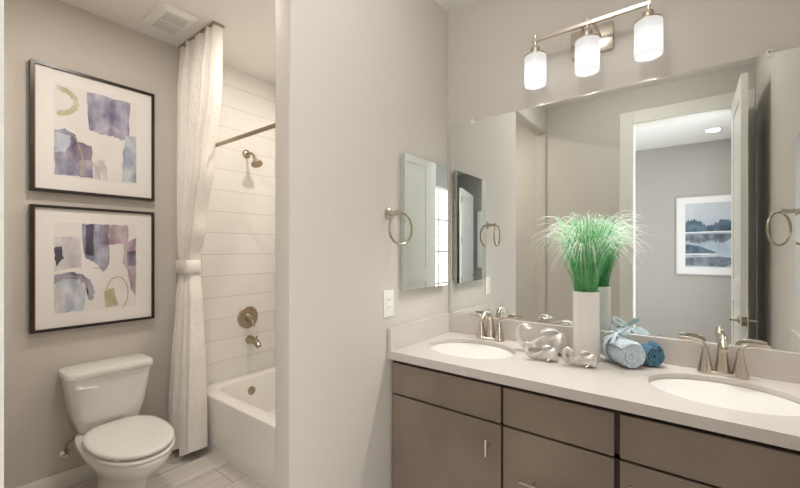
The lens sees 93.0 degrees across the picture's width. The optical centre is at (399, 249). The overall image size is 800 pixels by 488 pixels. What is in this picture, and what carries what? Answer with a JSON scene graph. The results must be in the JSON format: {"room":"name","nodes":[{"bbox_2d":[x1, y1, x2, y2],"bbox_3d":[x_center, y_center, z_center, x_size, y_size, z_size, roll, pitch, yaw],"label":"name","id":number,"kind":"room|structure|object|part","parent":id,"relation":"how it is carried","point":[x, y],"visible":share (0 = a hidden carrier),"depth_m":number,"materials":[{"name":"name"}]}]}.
{"room":"bathroom","nodes":[
{"label":"bathroom","id":0,"kind":"room"},
{"bbox_2d":[4,0,179,487],"bbox_3d":[-1.620,-0.028,2.589,0.108,2.740,2.095,0,0,37],"label":"wall","id":1,"kind":"structure","parent":0,"point":[38,426],"depth_m":2.13,"materials":[{"name":"grey paint"}]},
{"bbox_2d":[17,463,95,487],"bbox_3d":[-1.834,1.294,2.208,0.015,0.097,1.198,0,0,37],"label":"baseboard","id":2,"kind":"structure","parent":1,"relation":"attached to","point":[73,476],"depth_m":2.14,"materials":[{"name":"white paint"}]},
{"bbox_2d":[29,58,154,200],"bbox_3d":[-1.788,-0.665,2.246,0.039,0.694,0.585,0,0,37],"label":"framed print","id":3,"kind":"object","parent":1,"relation":"attached to","point":[89,135],"visible":1,"depth_m":2.20,"materials":[{"name":"white paper"}]},
{"bbox_2d":[29,204,154,333],"bbox_3d":[-1.788,0.100,2.246,0.039,0.688,0.585,0,0,37],"label":"framed print","id":4,"kind":"object","parent":1,"relation":"attached to","point":[88,267],"visible":1,"depth_m":2.20,"materials":[{"name":"white paper"}]},
{"bbox_2d":[201,64,274,383],"bbox_3d":[-1.238,-0.178,2.990,0.012,2.440,0.755,0,0,37],"label":"tiled wall","id":5,"kind":"structure","parent":1,"relation":"attached to","point":[238,253],"depth_m":2.97,"materials":[{"name":"white tile"}]},
{"bbox_2d":[215,123,274,147],"bbox_3d":[-0.852,-0.684,2.211,1.547,0.056,0.056,0,0,37],"label":"shower rod","id":6,"kind":"object","parent":5,"relation":"attached to","point":[271,126],"visible":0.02,"depth_m":2.25,"materials":[{"name":"silver metal"}]},
{"bbox_2d":[237,306,257,327],"bbox_3d":[-1.181,0.533,2.993,0.074,0.176,0.176,0,0,37],"label":"shower valve","id":7,"kind":"object","parent":5,"relation":"attached to","point":[247,317],"visible":1,"depth_m":2.98,"materials":[{"name":"silver metal"}]},
{"bbox_2d":[243,150,262,167],"bbox_3d":[-1.143,-0.717,2.962,0.172,0.154,0.086,0,0,37],"label":"showerhead","id":8,"kind":"object","parent":5,"relation":"attached to","point":[255,163],"visible":1,"depth_m":2.95,"materials":[{"name":"silver metal"}]},
{"bbox_2d":[246,335,261,347],"bbox_3d":[-1.143,0.717,2.983,0.152,0.094,0.068,0,0,37],"label":"tub spout","id":9,"kind":"object","parent":5,"relation":"attached to","point":[250,339],"visible":1,"depth_m":2.96,"materials":[{"name":"silver metal"}]},
{"bbox_2d":[68,447,266,487],"bbox_3d":[-0.664,1.372,0.257,4.500,0.060,4.700,0,0,37],"label":"floor","id":10,"kind":"structure","parent":0,"point":[201,468],"depth_m":2.26,"materials":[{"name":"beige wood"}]},
{"bbox_2d":[58,354,174,487],"bbox_3d":[-1.479,0.997,2.036,0.787,0.690,0.414,0,0,37],"label":"toilet","id":11,"kind":"object","parent":10,"relation":"on","point":[104,399],"visible":1,"depth_m":2.03,"materials":[{"name":"white ceramic"}]},
{"bbox_3d":[-1.676,0.739,2.028,0.094,0.027,0.024,0,0,-42],"label":"flush lever","id":12,"kind":"part","parent":11,"relation":"part of","materials":[{"name":"white plastic"}]},
{"bbox_3d":[-1.692,0.674,2.198,0.231,0.043,0.414,0,0,37],"label":"tank lid","id":13,"kind":"part","parent":11,"relation":"part of","materials":[{"name":"white ceramic"}]},
{"bbox_3d":[-1.692,0.849,2.198,0.210,0.307,0.395,0,0,37],"label":"tank","id":14,"kind":"part","parent":11,"relation":"part of","materials":[{"name":"white ceramic"}]},
{"bbox_3d":[-1.458,1.172,2.020,0.735,0.339,0.361,0,0,37],"label":"bowl","id":15,"kind":"part","parent":11,"relation":"part of","materials":[{"name":"white ceramic"}]},
{"bbox_3d":[-1.396,0.966,1.972,0.545,0.024,0.357,0,0,37],"label":"lid","id":16,"kind":"part","parent":11,"relation":"part of","materials":[{"name":"white plastic"}]},
{"bbox_3d":[-1.384,0.995,1.963,0.540,0.015,0.353,0,0,37],"label":"seat","id":17,"kind":"part","parent":11,"relation":"part of","materials":[{"name":"white plastic"}]},
{"bbox_2d":[206,366,274,487],"bbox_3d":[-0.620,1.158,2.515,1.547,0.368,0.758,0,0,37],"label":"bathtub","id":18,"kind":"object","parent":10,"relation":"on","point":[241,408],"visible":0.29,"depth_m":2.39,"materials":[{"name":"white ceramic"}]},
{"bbox_3d":[-1.139,1.075,2.905,0.032,0.071,0.070,0,0,37],"label":"overflow plate","id":19,"kind":"part","parent":18,"relation":"part of","materials":[{"name":"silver metal"}]},
{"bbox_2d":[392,360,503,487],"bbox_3d":[0.329,0.927,1.835,0.546,0.829,0.580,0,0,37],"label":"base cabinet","id":20,"kind":"object","parent":10,"relation":"on","point":[447,429],"visible":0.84,"depth_m":1.62,"materials":[{"name":"brown wood"}]},
{"bbox_3d":[0.340,0.768,1.485,0.011,0.067,0.038,0,0,37],"label":"handle","id":21,"kind":"part","parent":20,"relation":"part of","materials":[{"name":"silver metal"}]},
{"bbox_2d":[503,385,616,487],"bbox_3d":[0.701,0.927,1.551,0.389,0.829,0.580,0,0,37],"label":"base cabinet","id":22,"kind":"object","parent":10,"relation":"on","point":[549,441],"visible":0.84,"depth_m":1.35,"materials":[{"name":"brown wood"}]},
{"bbox_3d":[0.540,0.852,1.333,0.238,0.011,0.038,0,0,37],"label":"handle","id":23,"kind":"part","parent":22,"relation":"part of","materials":[{"name":"silver metal"}]},
{"bbox_3d":[0.553,0.816,1.358,0.377,0.268,0.019,0,0,37],"label":"drawer","id":24,"kind":"part","parent":22,"relation":"part of","materials":[{"name":"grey wood"}]},
{"bbox_3d":[0.553,0.602,1.358,0.377,0.142,0.019,0,0,37],"label":"drawer","id":25,"kind":"part","parent":22,"relation":"part of","materials":[{"name":"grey wood"}]},
{"bbox_2d":[617,410,799,487],"bbox_3d":[1.081,0.927,1.260,0.569,0.829,0.580,0,0,37],"label":"base cabinet","id":26,"kind":"object","parent":10,"relation":"on","point":[651,452],"visible":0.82,"depth_m":1.11,"materials":[{"name":"brown wood"}]},
{"bbox_2d":[388,332,799,450],"bbox_3d":[0.716,0.493,1.552,1.518,0.037,0.565,0,0,37],"label":"countertop","id":27,"kind":"structure","parent":26,"relation":"on","point":[611,385],"depth_m":1.36,"materials":[{"name":"beige stone"}]},
{"bbox_2d":[388,313,448,350],"bbox_3d":[0.115,0.421,1.999,0.019,0.108,0.546,0,0,37],"label":"side splash","id":28,"kind":"object","parent":27,"relation":"on","point":[406,334],"visible":1,"depth_m":1.95,"materials":[{"name":"beige stone"}]},
{"bbox_2d":[430,342,514,384],"bbox_3d":[0.343,0.572,1.840,0.489,0.154,0.395,0,0,37],"label":"sink","id":29,"kind":"object","parent":27,"relation":"in","point":[459,349],"visible":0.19,"depth_m":1.87,"materials":[{"name":"white ceramic"}]},
{"bbox_2d":[468,310,515,341],"bbox_3d":[0.456,0.393,1.983,0.272,0.164,0.146,0,0,37],"label":"faucet","id":30,"kind":"object","parent":27,"relation":"on","point":[498,337],"visible":1,"depth_m":2.00,"materials":[{"name":"silver metal"}]},
{"bbox_3d":[0.411,0.364,2.070,0.009,0.037,0.094,0,0,-44],"label":"lever","id":31,"kind":"part","parent":30,"relation":"part of","materials":[{"name":"silver metal"}]},
{"bbox_3d":[0.439,0.424,2.043,0.053,0.101,0.053,0,0,37],"label":"handle","id":32,"kind":"part","parent":30,"relation":"part of","materials":[{"name":"silver metal"}]},
{"bbox_3d":[0.455,0.393,1.982,0.051,0.164,0.140,0,0,37],"label":"spout","id":33,"kind":"part","parent":30,"relation":"part of","materials":[{"name":"silver metal"}]},
{"bbox_3d":[0.479,0.468,2.012,0.132,0.014,0.040,0,0,37],"label":"plate","id":34,"kind":"part","parent":30,"relation":"part of","materials":[{"name":"silver metal"}]},
{"bbox_3d":[0.519,0.424,1.981,0.053,0.101,0.053,0,0,37],"label":"handle","id":35,"kind":"part","parent":30,"relation":"part of","materials":[{"name":"silver metal"}]},
{"bbox_3d":[0.553,0.364,1.962,0.094,0.037,0.009,0,0,29],"label":"lever","id":36,"kind":"part","parent":30,"relation":"part of","materials":[{"name":"silver metal"}]},
{"bbox_2d":[525,342,557,361],"bbox_3d":[0.609,0.438,1.634,0.137,0.078,0.062,0,0,13],"label":"figurine","id":37,"kind":"object","parent":27,"relation":"on","point":[548,354],"visible":1,"depth_m":1.62,"materials":[{"name":"silver metal"}]},
{"bbox_2d":[515,323,568,354],"bbox_3d":[0.657,0.411,1.763,0.234,0.132,0.106,0,0,23],"label":"figurine","id":38,"kind":"object","parent":27,"relation":"on","point":[557,340],"visible":0.81,"depth_m":1.74,"materials":[{"name":"silver metal"}]},
{"bbox_3d":[0.694,0.375,1.748,0.083,0.024,0.073,0,0,23],"label":"water spout","id":39,"kind":"part","parent":38,"relation":"part of","materials":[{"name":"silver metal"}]},
{"bbox_2d":[562,347,597,367],"bbox_3d":[0.733,0.438,1.549,0.137,0.078,0.062,0,0,15],"label":"figurine","id":40,"kind":"object","parent":27,"relation":"on","point":[590,359],"visible":1,"depth_m":1.53,"materials":[{"name":"silver metal"}]},
{"bbox_3d":[0.755,0.416,1.543,0.049,0.014,0.043,0,0,15],"label":"water spout","id":41,"kind":"part","parent":40,"relation":"part of","materials":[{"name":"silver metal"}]},
{"bbox_2d":[573,290,599,361],"bbox_3d":[0.809,0.327,1.649,0.107,0.297,0.107,0,0,37],"label":"vase","id":42,"kind":"object","parent":27,"relation":"on","point":[586,305],"visible":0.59,"depth_m":1.60,"materials":[{"name":"white ceramic"}]},
{"bbox_2d":[529,210,645,291],"bbox_3d":[0.779,0.018,1.614,0.454,0.385,0.365,0,0,37],"label":"ornamental grass","id":43,"kind":"object","parent":42,"relation":"in","point":[585,251],"depth_m":1.61,"materials":[{"name":"green plant"}]},
{"bbox_2d":[600,322,645,367],"bbox_3d":[0.925,0.393,1.585,0.131,0.165,0.160,0,0,-1],"label":"rolled towel","id":44,"kind":"object","parent":27,"relation":"on","point":[628,353],"visible":1,"depth_m":1.53,"materials":[{"name":"white fabric"}]},
{"bbox_2d":[641,341,664,366],"bbox_3d":[1.030,0.426,1.561,0.088,0.098,0.070,0,0,1],"label":"rolled towel","id":45,"kind":"object","parent":27,"relation":"on","point":[655,356],"visible":0.91,"depth_m":1.53,"materials":[{"name":"blue fabric"}]},
{"bbox_2d":[649,378,799,452],"bbox_3d":[1.085,0.572,1.273,0.489,0.154,0.395,0,0,37],"label":"sink","id":46,"kind":"object","parent":27,"relation":"in","point":[728,396],"visible":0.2,"depth_m":1.28,"materials":[{"name":"white ceramic"}]},
{"bbox_2d":[678,334,771,379],"bbox_3d":[1.202,0.393,1.413,0.272,0.164,0.146,0,0,37],"label":"faucet","id":47,"kind":"object","parent":27,"relation":"on","point":[722,368],"visible":1,"depth_m":1.43,"materials":[{"name":"silver metal"}]},
{"bbox_3d":[1.157,0.364,1.500,0.009,0.037,0.094,0,0,-44],"label":"lever","id":48,"kind":"part","parent":47,"relation":"part of","materials":[{"name":"silver metal"}]},
{"bbox_3d":[1.185,0.424,1.472,0.053,0.101,0.053,0,0,37],"label":"handle","id":49,"kind":"part","parent":47,"relation":"part of","materials":[{"name":"silver metal"}]},
{"bbox_3d":[1.201,0.393,1.411,0.051,0.164,0.140,0,0,37],"label":"spout","id":50,"kind":"part","parent":47,"relation":"part of","materials":[{"name":"silver metal"}]},
{"bbox_3d":[1.225,0.468,1.442,0.132,0.014,0.040,0,0,37],"label":"plate","id":51,"kind":"part","parent":47,"relation":"part of","materials":[{"name":"silver metal"}]},
{"bbox_3d":[1.265,0.424,1.411,0.053,0.101,0.053,0,0,37],"label":"handle","id":52,"kind":"part","parent":47,"relation":"part of","materials":[{"name":"silver metal"}]},
{"bbox_3d":[1.299,0.364,1.392,0.094,0.037,0.009,0,0,29],"label":"lever","id":53,"kind":"part","parent":47,"relation":"part of","materials":[{"name":"silver metal"}]},
{"bbox_3d":[0.935,0.956,1.066,0.553,0.548,0.019,0,0,37],"label":"door","id":54,"kind":"part","parent":26,"relation":"part of","materials":[{"name":"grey wood"}]},
{"bbox_2d":[60,0,476,84],"bbox_3d":[-0.664,-1.428,0.257,4.500,0.060,4.700,0,0,37],"label":"ceiling","id":55,"kind":"structure","parent":0,"point":[249,30],"depth_m":2.31,"materials":[{"name":"white paint"}]},
{"bbox_2d":[142,2,198,35],"bbox_3d":[-1.394,-1.384,2.303,0.300,0.027,0.210,0,0,37],"label":"exhaust fan","id":56,"kind":"object","parent":55,"relation":"attached to","point":[165,17],"visible":1,"depth_m":2.27,"materials":[{"name":"white plastic"}]},
{"bbox_3d":[-1.440,-1.373,2.338,0.094,0.005,0.120,0,0,37],"label":"louvre panel","id":57,"kind":"part","parent":56,"relation":"part of","materials":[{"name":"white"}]},
{"bbox_3d":[-1.342,-1.373,2.263,0.094,0.005,0.120,0,0,37],"label":"louvre panel","id":58,"kind":"part","parent":56,"relation":"part of","materials":[{"name":"white plastic"}]},
{"bbox_2d":[169,21,224,455],"bbox_3d":[-1.339,-0.047,2.444,0.481,2.702,0.179,0,0,37],"label":"shower curtain","id":59,"kind":"object","parent":55,"relation":"hanging from","point":[199,88],"visible":0.99,"depth_m":2.45,"materials":[{"name":"white fabric"}]},
{"bbox_2d":[275,0,447,487],"bbox_3d":[-0.286,-0.028,1.570,0.094,2.740,2.094,0,0,37],"label":"wall","id":60,"kind":"structure","parent":0,"point":[360,85],"depth_m":1.57,"materials":[{"name":"grey paint"}]},
{"bbox_2d":[383,290,393,317],"bbox_3d":[-0.053,0.252,1.790,0.008,0.126,0.074,0,0,37],"label":"wall outlet","id":61,"kind":"object","parent":60,"relation":"attached to","point":[388,295],"visible":1,"depth_m":1.78,"materials":[{"name":"white plastic"}]},
{"bbox_2d":[387,296,391,310],"bbox_3d":[-0.051,0.252,1.788,0.003,0.068,0.034,0,0,37],"label":"receptacle","id":62,"kind":"object","parent":61,"relation":"attached to","point":[389,298],"depth_m":1.79,"materials":[{"name":"white plastic"}]},
{"bbox_2d":[385,207,412,244],"bbox_3d":[-0.020,-0.111,1.778,0.156,0.180,0.079,0,0,-45],"label":"towel ring","id":63,"kind":"object","parent":60,"relation":"attached to","point":[389,214],"visible":1,"depth_m":1.77,"materials":[{"name":"silver metal"}]},
{"bbox_3d":[-0.028,-0.174,1.772,0.068,0.054,0.054,0,0,37],"label":"post","id":64,"kind":"part","parent":63,"relation":"part of","materials":[{"name":"silver metal"}]},
{"bbox_2d":[402,153,446,290],"bbox_3d":[0.137,-0.138,2.018,0.031,0.672,0.406,0,0,37],"label":"medicine cabinet","id":65,"kind":"object","parent":60,"relation":"attached to","point":[424,182],"visible":1,"depth_m":1.98,"materials":[{"name":"white mirror"}]},
{"bbox_2d":[448,0,799,342],"bbox_3d":[0.972,-0.028,1.788,1.640,2.740,0.120,0,0,37],"label":"wall","id":66,"kind":"structure","parent":0,"point":[489,41],"depth_m":1.82,"materials":[{"name":"grey paint"}]},
{"bbox_2d":[524,0,663,89],"bbox_3d":[0.847,-0.907,1.704,0.556,0.245,0.166,0,0,37],"label":"vanity light","id":67,"kind":"object","parent":66,"relation":"attached to","point":[587,44],"visible":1,"depth_m":1.65,"materials":[{"name":"white glass"}]},
{"bbox_3d":[0.647,-0.854,1.816,0.100,0.138,0.100,0,0,37],"label":"lamp shade","id":68,"kind":"part","parent":67,"relation":"part of","materials":[{"name":"white glass"}]},
{"bbox_3d":[0.828,-0.854,1.678,0.100,0.138,0.100,0,0,37],"label":"lamp shade","id":69,"kind":"part","parent":67,"relation":"part of","materials":[{"name":"white glass"}]},
{"bbox_3d":[0.890,-0.968,1.760,0.176,0.124,0.024,0,0,37],"label":"plate","id":70,"kind":"part","parent":67,"relation":"part of","materials":[{"name":"silver metal"}]},
{"bbox_3d":[1.008,-0.854,1.541,0.100,0.138,0.100,0,0,37],"label":"lamp shade","id":71,"kind":"part","parent":67,"relation":"part of","materials":[{"name":"white glass"}]},
{"bbox_2d":[448,312,799,383],"bbox_3d":[0.882,0.421,1.769,1.518,0.108,0.019,0,0,37],"label":"backsplash","id":72,"kind":"structure","parent":66,"relation":"attached to","point":[779,365],"depth_m":1.55,"materials":[{"name":"beige stone"}]},
{"bbox_2d":[451,47,799,352],"bbox_3d":[0.888,-0.187,1.768,1.492,1.108,0.014,0,0,37],"label":"vanity mirror","id":73,"kind":"object","parent":66,"relation":"attached to","point":[708,159],"visible":1,"depth_m":1.62,"materials":[{"name":"silver mirror"}]},
{"bbox_3d":[-1.024,-0.028,0.740,3.300,2.740,0.120,0,0,37],"label":"wall","id":74,"kind":"structure","parent":0,"visible":0},
{"bbox_2d":[0,0,3,487],"bbox_3d":[-0.022,0.070,0.061,0.881,2.545,0.018,0,0,37],"label":"trim","id":75,"kind":"structure","parent":74,"relation":"attached to","point":[1,1],"depth_m":0.27,"materials":[{"name":"white paint"}]}
]}

